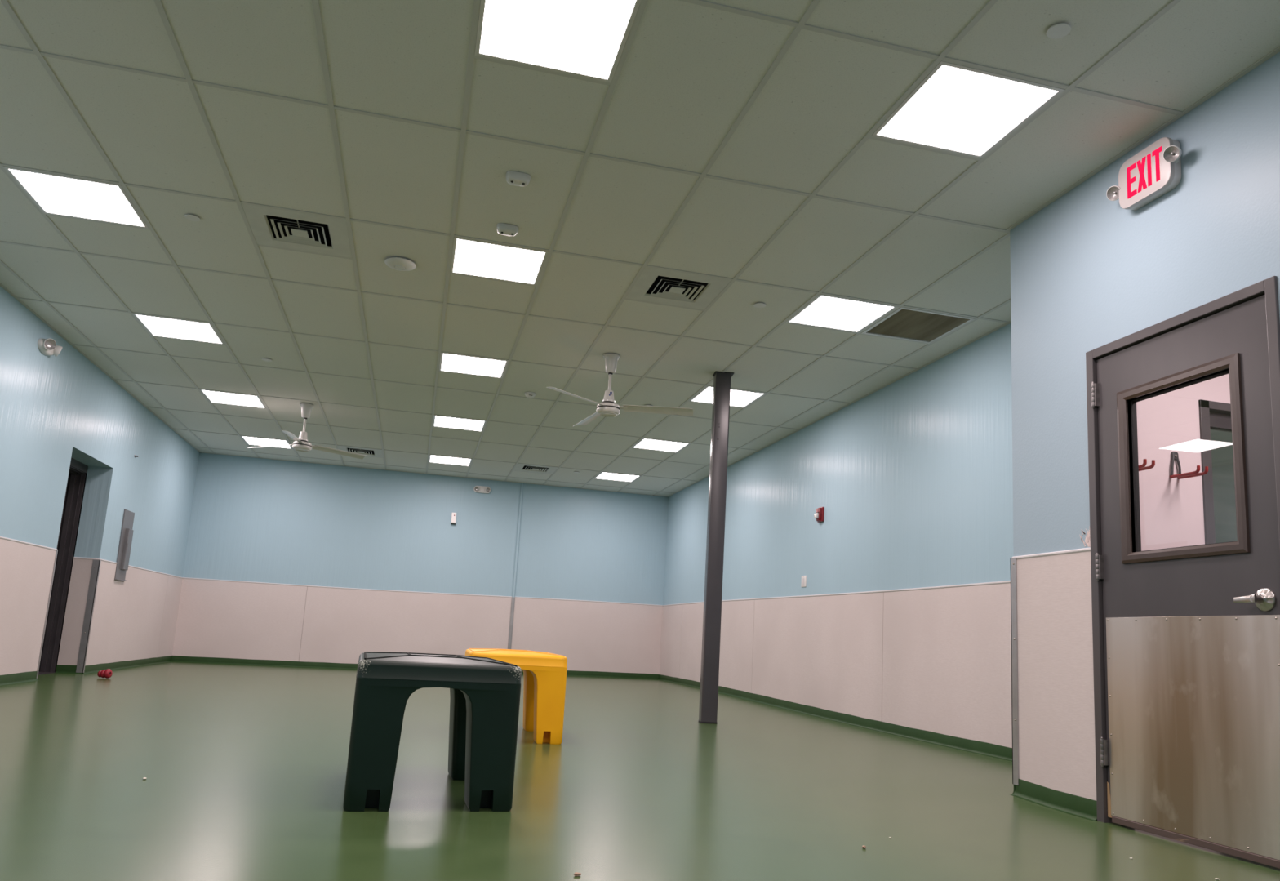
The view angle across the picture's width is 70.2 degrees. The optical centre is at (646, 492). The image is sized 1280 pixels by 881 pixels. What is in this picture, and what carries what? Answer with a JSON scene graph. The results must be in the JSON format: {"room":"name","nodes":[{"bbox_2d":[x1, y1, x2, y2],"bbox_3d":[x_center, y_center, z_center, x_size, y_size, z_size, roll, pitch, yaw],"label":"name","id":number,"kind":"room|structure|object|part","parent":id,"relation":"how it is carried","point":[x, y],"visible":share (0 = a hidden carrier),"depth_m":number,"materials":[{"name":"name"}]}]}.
{"room":"dog daycare playroom","nodes":[
{"label":"dog daycare playroom","id":0,"kind":"room"},
{"bbox_2d":[0,285,199,675],"bbox_3d":[-4.751,-0.302,5.325,0.255,3.210,16.500,5,-10,-14],"label":"wall","id":1,"kind":"structure","parent":0,"point":[54,410],"depth_m":9.35,"materials":[{"name":"blue paint"}]},
{"bbox_3d":[-5.102,0.861,6.821,0.007,1.122,3.168,5,-10,-14],"label":"wainscot panel","id":2,"kind":"part","parent":1,"relation":"part of","materials":[{"name":"plastic"}]},
{"bbox_2d":[0,536,57,550],"bbox_3d":[-4.028,-0.292,2.913,0.012,0.016,11.521,5,-10,-14],"label":"trim","id":3,"kind":"structure","parent":1,"relation":"attached to","point":[1,537],"depth_m":7.77,"materials":[{"name":"grey plastic"}]},
{"bbox_2d":[35,549,57,678],"bbox_3d":[-5.515,1.104,8.327,0.065,1.168,0.024,5,-10,-14],"label":"guard","id":4,"kind":"object","parent":1,"relation":"attached to","point":[56,552],"visible":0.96,"depth_m":8.33,"materials":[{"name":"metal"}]},
{"bbox_2d":[37,337,62,356],"bbox_3d":[-5.078,-1.233,7.765,0.114,0.124,0.292,5,-10,-14],"label":"emergency light","id":5,"kind":"object","parent":1,"relation":"attached to","point":[49,347],"visible":1,"depth_m":7.69,"materials":[{"name":"white plastic"}]},
{"bbox_2d":[38,457,88,675],"bbox_3d":[-5.963,0.660,8.919,0.220,2.260,1.375,5,-10,-14],"label":"door","id":6,"kind":"structure","parent":1,"relation":"in","point":[73,502],"depth_m":9.48,"materials":[{"name":"black metal"}]},
{"bbox_3d":[-5.919,1.250,9.476,0.238,1.122,0.007,5,-10,-14],"label":"wainscot panel","id":7,"kind":"part","parent":1,"relation":"part of","materials":[{"name":"plastic"}]},
{"bbox_2d":[0,655,173,685],"bbox_3d":[-4.801,1.182,5.038,0.276,0.107,16.400,5,-10,-14],"label":"baseboard","id":8,"kind":"structure","parent":1,"relation":"attached to","point":[24,677],"depth_m":9.54,"materials":[{"name":"green rubber"}]},
{"bbox_2d":[73,556,99,559],"bbox_3d":[-5.887,0.693,9.565,0.240,0.016,0.012,5,-10,-14],"label":"trim","id":9,"kind":"structure","parent":1,"relation":"attached to","point":[73,557],"depth_m":9.56,"materials":[{"name":"grey"}]},
{"bbox_2d":[75,560,101,672],"bbox_3d":[-5.826,1.285,9.500,0.066,1.166,0.037,5,-10,-14],"label":"guard","id":10,"kind":"object","parent":1,"relation":"attached to","point":[91,594],"visible":1,"depth_m":9.49,"materials":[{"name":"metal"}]},
{"bbox_2d":[114,508,134,581],"bbox_3d":[-5.923,0.604,10.360,0.052,0.794,0.366,5,-10,-14],"label":"electrical panel","id":11,"kind":"object","parent":1,"relation":"attached to","point":[126,531],"visible":1,"depth_m":10.31,"materials":[{"name":"grey metal"}]},
{"bbox_3d":[-6.158,1.466,10.876,0.007,1.122,2.853,5,-10,-14],"label":"wainscot panel","id":12,"kind":"part","parent":1,"relation":"part of","materials":[{"name":"plastic"}]},
{"bbox_2d":[99,558,182,577],"bbox_3d":[-6.225,0.967,11.352,0.012,0.016,3.656,5,-10,-14],"label":"trim","id":13,"kind":"structure","parent":1,"relation":"attached to","point":[100,558],"depth_m":11.18,"materials":[{"name":"grey plastic"}]},
{"bbox_3d":[-6.614,1.728,12.630,0.007,1.122,0.797,5,-10,-14],"label":"wainscot panel","id":14,"kind":"part","parent":1,"relation":"part of","materials":[{"name":"plastic"}]},
{"bbox_2d":[172,452,668,674],"bbox_3d":[-3.256,1.209,14.058,7.580,3.210,0.125,5,-10,-14],"label":"wall","id":15,"kind":"structure","parent":0,"point":[252,519],"depth_m":13.92,"materials":[{"name":"blue paint"}]},
{"bbox_3d":[-5.892,1.863,13.212,1.702,1.122,0.007,5,-10,-14],"label":"wainscot panel","id":16,"kind":"part","parent":15,"relation":"part of","materials":[{"name":"plastic"}]},
{"bbox_3d":[-3.603,2.066,13.778,3.019,1.154,0.007,5,-10,-14],"label":"wainscot panel","id":17,"kind":"part","parent":15,"relation":"part of","materials":[{"name":"plastic"}]},
{"bbox_2d":[171,655,658,679],"bbox_3d":[-3.271,2.666,13.760,7.180,0.160,0.040,5,-10,-14],"label":"baseboard","id":18,"kind":"structure","parent":15,"relation":"attached to","point":[175,658],"depth_m":13.34,"materials":[{"name":"green rubber"}]},
{"bbox_2d":[182,577,662,605],"bbox_3d":[-3.211,1.534,13.957,7.180,0.066,0.012,5,-10,-14],"label":"trim","id":19,"kind":"structure","parent":15,"relation":"attached to","point":[183,577],"depth_m":13.87,"materials":[{"name":"grey plastic"}]},
{"bbox_2d":[450,512,456,524],"bbox_3d":[-3.003,0.401,14.158,0.072,0.179,0.050,5,-10,-14],"label":"wall sensor","id":20,"kind":"object","parent":15,"relation":"attached to","point":[453,514],"visible":1,"depth_m":14.14,"materials":[{"name":"white plastic"}]},
{"bbox_2d":[473,485,490,493],"bbox_3d":[-2.590,-0.048,14.323,0.262,0.104,0.071,5,-10,-14],"label":"emergency light","id":21,"kind":"object","parent":15,"relation":"attached to","point":[480,489],"visible":1,"depth_m":14.31,"materials":[{"name":"white plastic"}]},
{"bbox_2d":[507,483,523,648],"bbox_3d":[-2.066,1.292,14.280,0.048,2.928,0.030,5,-10,-14],"label":"conduit","id":22,"kind":"object","parent":15,"relation":"attached to","point":[522,484],"visible":0.8,"depth_m":14.28,"materials":[{"name":"grey metal"}]},
{"bbox_3d":[-0.953,2.292,14.434,2.447,1.136,0.007,5,-10,-14],"label":"wainscot panel","id":23,"kind":"part","parent":15,"relation":"part of","materials":[{"name":"plastic"}]},
{"bbox_2d":[0,0,1279,497],"bbox_3d":[-1.026,-1.434,6.396,7.300,0.013,16.470,5,-10,-14],"label":"ceiling","id":24,"kind":"structure","parent":0,"point":[729,140],"depth_m":4.97,"materials":[{"name":"tile"}]},
{"bbox_2d":[3,166,148,228],"bbox_3d":[-3.331,-1.739,5.360,0.585,0.032,0.585,5,-10,-14],"label":"recessed light","id":25,"kind":"object","parent":24,"relation":"in","point":[54,194],"visible":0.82,"depth_m":5.34,"materials":[{"name":"white plastic"}]},
{"bbox_2d":[133,313,224,344],"bbox_3d":[-3.939,-1.391,7.696,0.585,0.032,0.585,5,-10,-14],"label":"recessed light","id":26,"kind":"object","parent":24,"relation":"in","point":[161,326],"visible":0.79,"depth_m":7.68,"materials":[{"name":"white plastic"}]},
{"bbox_2d":[184,213,199,221],"bbox_3d":[-2.751,-1.666,5.513,0.086,0.012,0.086,5,-10,-14],"label":"sprinkler cover","id":27,"kind":"object","parent":24,"relation":"attached to","point":[189,216],"visible":1,"depth_m":5.50,"materials":[{"name":"white plastic"}]},
{"bbox_2d":[200,389,266,408],"bbox_3d":[-4.547,-1.042,10.031,0.585,0.032,0.585,5,-10,-14],"label":"recessed light","id":28,"kind":"object","parent":24,"relation":"in","point":[216,397],"visible":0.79,"depth_m":10.03,"materials":[{"name":"white plastic"}]},
{"bbox_2d":[240,435,292,448],"bbox_3d":[-5.155,-0.694,12.367,0.585,0.032,0.585,5,-10,-14],"label":"recessed light","id":29,"kind":"object","parent":24,"relation":"in","point":[249,440],"visible":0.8,"depth_m":12.34,"materials":[{"name":"white plastic"}]},
{"bbox_2d":[262,357,271,361],"bbox_3d":[-3.517,-1.231,8.431,0.086,0.012,0.086,5,-10,-14],"label":"sprinkler cover","id":30,"kind":"object","parent":24,"relation":"attached to","point":[264,358],"visible":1,"depth_m":8.42,"materials":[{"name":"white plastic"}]},
{"bbox_2d":[240,203,351,257],"bbox_3d":[-2.147,-1.713,5.664,0.600,0.217,0.600,5,-10,-14],"label":"ceiling vent","id":31,"kind":"object","parent":24,"relation":"in","point":[271,227],"visible":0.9,"depth_m":5.71,"materials":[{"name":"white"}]},
{"bbox_3d":[-2.153,-1.609,5.647,0.096,0.007,0.096,5,-10,-14],"label":"plate","id":32,"kind":"part","parent":31,"relation":"part of","materials":[{"name":"white metal"}]},
{"bbox_2d":[247,403,365,458],"bbox_3d":[-3.662,-0.698,10.141,1.125,0.519,1.298,11,-12,-38],"label":"ceiling fan","id":33,"kind":"object","parent":24,"relation":"hanging from","point":[301,444],"visible":1,"depth_m":10.04,"materials":[{"name":"white metal"}]},
{"bbox_3d":[-4.183,-0.513,10.163,0.590,0.048,0.126,0,-10,21],"label":"blade","id":34,"kind":"part","parent":33,"relation":"part of","materials":[{"name":"white metal"}]},
{"bbox_3d":[-3.723,-0.579,9.603,0.126,0.048,0.590,5,-9,-9],"label":"blade","id":35,"kind":"part","parent":33,"relation":"part of","materials":[{"name":"white metal"}]},
{"bbox_3d":[-3.785,-0.617,10.029,0.110,0.104,0.110,11,-12,-38],"label":"motor","id":36,"kind":"part","parent":33,"relation":"part of","materials":[{"name":"white metal"}]},
{"bbox_3d":[-3.466,-0.456,10.273,0.590,0.048,0.126,11,-12,-38],"label":"blade","id":37,"kind":"part","parent":33,"relation":"part of","materials":[{"name":"white metal"}]},
{"bbox_2d":[337,445,382,457],"bbox_3d":[-3.971,-0.668,12.671,0.600,0.217,0.600,5,-10,-14],"label":"ceiling vent","id":38,"kind":"object","parent":24,"relation":"in","point":[378,453],"visible":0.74,"depth_m":12.63,"materials":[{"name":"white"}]},
{"bbox_2d":[384,257,416,271],"bbox_3d":[-1.631,-1.505,6.022,0.202,0.042,0.202,5,-10,-14],"label":"smoke detector","id":39,"kind":"object","parent":24,"relation":"attached to","point":[401,264],"visible":1,"depth_m":5.98,"materials":[{"name":"white plastic"}]},
{"bbox_2d":[428,454,471,466],"bbox_3d":[-2.797,-0.469,12.947,0.585,0.032,0.585,5,-10,-14],"label":"recessed light","id":40,"kind":"object","parent":24,"relation":"in","point":[433,459],"visible":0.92,"depth_m":12.95,"materials":[{"name":"white plastic"}]},
{"bbox_2d":[432,415,485,431],"bbox_3d":[-2.189,-0.817,10.611,0.585,0.032,0.585,5,-10,-14],"label":"recessed light","id":41,"kind":"object","parent":24,"relation":"in","point":[438,420],"visible":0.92,"depth_m":10.61,"materials":[{"name":"white plastic"}]},
{"bbox_2d":[439,352,508,377],"bbox_3d":[-1.581,-1.166,8.276,0.585,0.032,0.585,5,-10,-14],"label":"recessed light","id":42,"kind":"object","parent":24,"relation":"in","point":[451,362],"visible":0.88,"depth_m":8.27,"materials":[{"name":"white plastic"}]},
{"bbox_2d":[449,236,548,285],"bbox_3d":[-0.973,-1.514,5.940,0.585,0.032,0.585,5,-10,-14],"label":"recessed light","id":43,"kind":"object","parent":24,"relation":"in","point":[469,257],"visible":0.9,"depth_m":5.92,"materials":[{"name":"white plastic"}]},
{"bbox_2d":[496,222,518,235],"bbox_3d":[-0.832,-1.556,5.420,0.128,0.047,0.092,5,-10,-14],"label":"sensor","id":44,"kind":"object","parent":24,"relation":"attached to","point":[506,229],"visible":1,"depth_m":5.39,"materials":[{"name":"white plastic"}]},
{"bbox_2d":[505,170,530,186],"bbox_3d":[-0.682,-1.648,4.808,0.128,0.047,0.092,5,-10,-14],"label":"sensor","id":45,"kind":"object","parent":24,"relation":"attached to","point":[513,178],"visible":1,"depth_m":4.78,"materials":[{"name":"white plastic"}]},
{"bbox_2d":[524,391,535,398],"bbox_3d":[-1.169,-0.972,9.112,0.110,0.046,0.110,5,-10,-14],"label":"smoke detector","id":46,"kind":"object","parent":24,"relation":"attached to","point":[528,394],"visible":1,"depth_m":9.07,"materials":[{"name":"white plastic"}]},
{"bbox_2d":[513,463,557,474],"bbox_3d":[-1.614,-0.443,13.251,0.600,0.217,0.600,5,-10,-14],"label":"ceiling vent","id":47,"kind":"object","parent":24,"relation":"in","point":[535,468],"visible":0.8,"depth_m":13.27,"materials":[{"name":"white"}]},
{"bbox_2d":[475,0,641,82],"bbox_3d":[-0.365,-1.863,3.605,0.585,0.032,0.585,5,-10,-14],"label":"recessed light","id":48,"kind":"object","parent":24,"relation":"in","point":[584,38],"visible":1,"depth_m":3.65,"materials":[{"name":"white plastic"}]},
{"bbox_2d":[594,471,639,481],"bbox_3d":[-0.440,-0.244,13.527,0.585,0.032,0.585,5,-10,-14],"label":"recessed light","id":49,"kind":"object","parent":24,"relation":"in","point":[603,475],"visible":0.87,"depth_m":13.53,"materials":[{"name":"white plastic"}]},
{"bbox_2d":[546,353,693,426],"bbox_3d":[-0.163,-0.905,7.694,1.125,0.519,1.298,2,-9,6],"label":"ceiling fan","id":50,"kind":"object","parent":24,"relation":"hanging from","point":[608,407],"visible":1,"depth_m":7.66,"materials":[{"name":"white metal"}]},
{"bbox_3d":[-0.571,-0.775,7.341,0.126,0.048,0.590,-4,-11,36],"label":"blade","id":51,"kind":"part","parent":50,"relation":"part of","materials":[{"name":"white metal"}]},
{"bbox_3d":[-0.498,-0.654,8.055,0.126,0.048,0.590,7,-10,-24],"label":"blade","id":52,"kind":"part","parent":50,"relation":"part of","materials":[{"name":"white metal"}]},
{"bbox_3d":[-0.320,-0.808,7.692,0.110,0.104,0.110,2,-9,6],"label":"motor","id":53,"kind":"part","parent":50,"relation":"part of","materials":[{"name":"white metal"}]},
{"bbox_3d":[0.091,-0.691,7.631,0.590,0.048,0.126,2,-9,6],"label":"blade","id":54,"kind":"part","parent":50,"relation":"part of","materials":[{"name":"white metal"}]},
{"bbox_2d":[632,438,689,452],"bbox_3d":[0.168,-0.592,11.191,0.585,0.032,0.585,5,-10,-14],"label":"recessed light","id":55,"kind":"object","parent":24,"relation":"in","point":[645,443],"visible":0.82,"depth_m":11.19,"materials":[{"name":"white plastic"}]},
{"bbox_2d":[626,266,731,310],"bbox_3d":[0.210,-1.488,6.244,0.600,0.217,0.600,5,-10,-14],"label":"ceiling vent","id":56,"kind":"object","parent":24,"relation":"in","point":[653,285],"visible":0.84,"depth_m":6.30,"materials":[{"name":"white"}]},
{"bbox_3d":[0.205,-1.384,6.228,0.096,0.007,0.096,5,-10,-14],"label":"plate","id":57,"kind":"part","parent":56,"relation":"part of","materials":[{"name":"white metal"}]},
{"bbox_2d":[689,386,765,407],"bbox_3d":[0.776,-0.941,8.856,0.585,0.032,0.585,5,-10,-14],"label":"recessed light","id":58,"kind":"object","parent":24,"relation":"in","point":[740,398],"visible":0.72,"depth_m":8.85,"materials":[{"name":"white plastic"}]},
{"bbox_2d":[753,302,765,307],"bbox_3d":[0.795,-1.322,6.417,0.086,0.012,0.086,5,-10,-14],"label":"sprinkler cover","id":59,"kind":"object","parent":24,"relation":"attached to","point":[757,304],"visible":1,"depth_m":6.41,"materials":[{"name":"white plastic"}]},
{"bbox_2d":[786,293,897,333],"bbox_3d":[1.385,-1.289,6.520,0.585,0.032,0.585,5,-10,-14],"label":"recessed light","id":60,"kind":"object","parent":24,"relation":"in","point":[824,311],"visible":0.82,"depth_m":6.50,"materials":[{"name":"white plastic"}]},
{"bbox_2d":[862,306,975,343],"bbox_3d":[1.978,-1.296,6.676,0.585,0.163,0.585,5,-10,-14],"label":"ceiling vent","id":61,"kind":"object","parent":24,"relation":"in","point":[904,323],"visible":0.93,"depth_m":6.66,"materials":[{"name":"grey metal"}]},
{"bbox_2d":[871,61,1065,158],"bbox_3d":[1.403,-1.694,4.040,0.585,0.032,0.585,5,-10,-14],"label":"recessed light","id":62,"kind":"object","parent":24,"relation":"in","point":[957,108],"visible":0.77,"depth_m":4.01,"materials":[{"name":"white plastic"}]},
{"bbox_2d":[1046,22,1071,38],"bbox_3d":[1.569,-1.761,3.469,0.086,0.012,0.086,5,-10,-14],"label":"sprinkler cover","id":63,"kind":"object","parent":24,"relation":"attached to","point":[1062,29],"visible":1,"depth_m":3.46,"materials":[{"name":"white plastic"}]},
{"bbox_2d":[0,662,1279,880],"bbox_3d":[-1.426,1.525,5.866,7.780,0.085,16.600,5,-10,-14],"label":"floor","id":64,"kind":"structure","parent":0,"point":[244,766],"depth_m":3.70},
{"bbox_2d":[97,668,112,678],"bbox_3d":[-5.324,1.775,8.938,0.120,0.093,0.086,3,-9,4],"label":"toy","id":65,"kind":"object","parent":64,"relation":"on","point":[108,673],"visible":1,"depth_m":8.91,"materials":[{"name":"red rubber"}]},
{"bbox_2d":[342,651,521,811],"bbox_3d":[-0.901,0.945,3.755,0.602,0.545,0.912,6,-10,-16],"label":"table","id":66,"kind":"object","parent":64,"relation":"on","point":[485,692],"visible":1,"depth_m":3.36,"materials":[{"name":"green plastic"}]},
{"bbox_3d":[-0.980,0.940,3.491,0.300,0.462,0.455,6,-10,-16],"label":"leg","id":67,"kind":"part","parent":66,"relation":"part of","materials":[{"name":"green plastic"}]},
{"bbox_3d":[-0.827,1.032,4.006,0.300,0.462,0.455,6,-10,-16],"label":"leg","id":68,"kind":"part","parent":66,"relation":"part of","materials":[{"name":"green plastic"}]},
{"bbox_3d":[-0.694,0.969,3.575,0.300,0.462,0.455,6,-10,-16],"label":"leg","id":69,"kind":"part","parent":66,"relation":"part of","materials":[{"name":"green plastic"}]},
{"bbox_2d":[465,648,567,744],"bbox_3d":[-0.893,1.307,5.964,0.602,0.545,0.912,5,-9,-12],"label":"table","id":70,"kind":"object","parent":64,"relation":"on","point":[544,673],"visible":0.54,"depth_m":5.58,"materials":[{"name":"yellow plastic"}]},
{"bbox_3d":[-0.799,1.394,6.208,0.300,0.462,0.455,5,-9,-12],"label":"leg","id":71,"kind":"part","parent":70,"relation":"part of","materials":[{"name":"yellow plastic"}]},
{"bbox_3d":[-0.698,1.328,5.770,0.300,0.462,0.455,5,-9,-12],"label":"leg","id":72,"kind":"part","parent":70,"relation":"part of","materials":[{"name":"yellow plastic"}]},
{"bbox_2d":[573,871,581,875],"bbox_3d":[-0.192,1.053,2.511,0.024,0.009,0.014,10,-11,-34],"label":"crumb","id":73,"kind":"object","parent":64,"relation":"on","point":[576,873],"visible":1,"depth_m":2.51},
{"bbox_2d":[697,370,733,724],"bbox_3d":[0.599,0.437,7.875,0.168,3.029,0.146,4,-9,-5],"label":"support post","id":74,"kind":"object","parent":64,"relation":"on","point":[710,654],"visible":1,"depth_m":7.80,"materials":[{"name":"grey metal"}]},
{"bbox_2d":[658,323,1013,747],"bbox_3d":[1.612,0.812,9.989,0.135,3.210,10.220,5,-10,-14],"label":"wall","id":75,"kind":"structure","parent":0,"point":[912,478],"depth_m":8.06,"materials":[{"name":"blue paint"}]},
{"bbox_3d":[0.370,2.314,14.184,0.007,1.116,1.137,5,-10,-14],"label":"wainscot panel","id":76,"kind":"part","parent":75,"relation":"part of","materials":[{"name":"plastic"}]},
{"bbox_3d":[0.885,2.029,12.203,0.007,1.137,2.984,5,-10,-14],"label":"wainscot panel","id":77,"kind":"part","parent":75,"relation":"part of","materials":[{"name":"plastic"}]},
{"bbox_2d":[800,575,806,586],"bbox_3d":[1.643,0.931,9.539,0.010,0.118,0.118,5,-10,-14],"label":"light switch","id":78,"kind":"object","parent":75,"relation":"attached to","point":[803,584],"visible":1,"depth_m":9.52,"materials":[{"name":"white plastic"}]},
{"bbox_3d":[1.641,1.620,9.289,0.007,1.150,3.079,5,-10,-14],"label":"wainscot panel","id":79,"kind":"part","parent":75,"relation":"part of","materials":[{"name":"plastic"}]},
{"bbox_2d":[813,506,824,522],"bbox_3d":[1.745,0.223,9.261,0.075,0.150,0.118,5,-10,-14],"label":"fire alarm strobe","id":80,"kind":"object","parent":75,"relation":"attached to","point":[819,515],"visible":1,"depth_m":9.22,"materials":[{"name":"red plastic"}]},
{"bbox_3d":[1.770,0.226,9.267,0.023,0.150,0.118,5,-10,-14],"label":"plate","id":81,"kind":"part","parent":80,"relation":"part of","materials":[{"name":"red plastic"}]},
{"bbox_2d":[662,580,1010,605],"bbox_3d":[1.530,1.135,9.920,0.012,0.066,10.220,5,-10,-14],"label":"trim","id":82,"kind":"structure","parent":75,"relation":"attached to","point":[1006,581],"depth_m":8.00,"materials":[{"name":"grey plastic"}]},
{"bbox_2d":[657,674,1097,820],"bbox_3d":[1.790,1.800,6.662,0.940,0.190,16.400,5,-10,-14],"label":"baseboard","id":83,"kind":"structure","parent":75,"relation":"attached to","point":[985,748],"depth_m":6.77,"materials":[{"name":"green rubber"}]},
{"bbox_3d":[2.400,1.208,6.367,0.007,1.141,3.002,5,-10,-14],"label":"wainscot panel","id":84,"kind":"part","parent":75,"relation":"part of","materials":[{"name":"plastic"}]},
{"bbox_2d":[1009,51,1279,800],"bbox_3d":[2.792,-0.442,1.922,0.145,3.210,6.180,5,-10,-14],"label":"wall","id":85,"kind":"structure","parent":0,"point":[1089,272],"depth_m":4.34,"materials":[{"name":"blue paint"}]},
{"bbox_2d":[1010,557,1019,785],"bbox_3d":[1.917,0.914,4.707,0.049,1.152,0.046,5,-10,-14],"label":"guard","id":86,"kind":"object","parent":85,"relation":"attached to","point":[1014,627],"visible":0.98,"depth_m":4.70,"materials":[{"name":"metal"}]},
{"bbox_2d":[1012,547,1090,559],"bbox_3d":[2.005,0.305,4.528,0.012,0.016,0.582,5,-10,-14],"label":"trim","id":87,"kind":"structure","parent":85,"relation":"attached to","point":[1084,548],"depth_m":4.50,"materials":[{"name":"grey plastic"}]},
{"bbox_3d":[1.976,0.877,4.435,0.007,1.152,0.582,5,-10,-14],"label":"wainscot panel","id":88,"kind":"part","parent":85,"relation":"part of","materials":[{"name":"plastic"}]},
{"bbox_2d":[1079,525,1090,546],"bbox_3d":[2.073,0.210,4.301,0.002,0.101,0.082,5,-10,-14],"label":"peeling paint","id":89,"kind":"object","parent":85,"relation":"attached to","point":[1087,540],"visible":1,"depth_m":4.29,"materials":[{"name":"paint"}]},
{"bbox_2d":[1106,137,1182,210],"bbox_3d":[2.231,-1.427,4.074,0.104,0.230,0.423,5,-10,-14],"label":"exit sign","id":90,"kind":"object","parent":85,"relation":"attached to","point":[1155,171],"visible":1,"depth_m":4.05,"materials":[{"name":"grey plastic"}]},
{"bbox_2d":[1085,275,1279,868],"bbox_3d":[2.244,0.331,3.760,0.207,2.180,1.005,5,-10,-14],"label":"door","id":91,"kind":"structure","parent":85,"relation":"in","point":[1184,409],"depth_m":3.72,"materials":[{"name":"paint"}]},
{"bbox_3d":[2.259,-0.112,3.826,0.006,0.699,0.547,5,-9,-14],"label":"glass pane","id":92,"kind":"part","parent":91,"relation":"part of","materials":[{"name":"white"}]},
{"bbox_3d":[2.173,0.930,3.648,0.004,0.862,0.877,5,-10,-14],"label":"kick plate","id":93,"kind":"part","parent":91,"relation":"part of","materials":[{"name":"silver metal"}]},
{"bbox_3d":[2.232,0.396,3.395,0.016,0.030,0.097,5,-9,-9],"label":"lever handle","id":94,"kind":"part","parent":91,"relation":"part of","materials":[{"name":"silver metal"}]}
]}

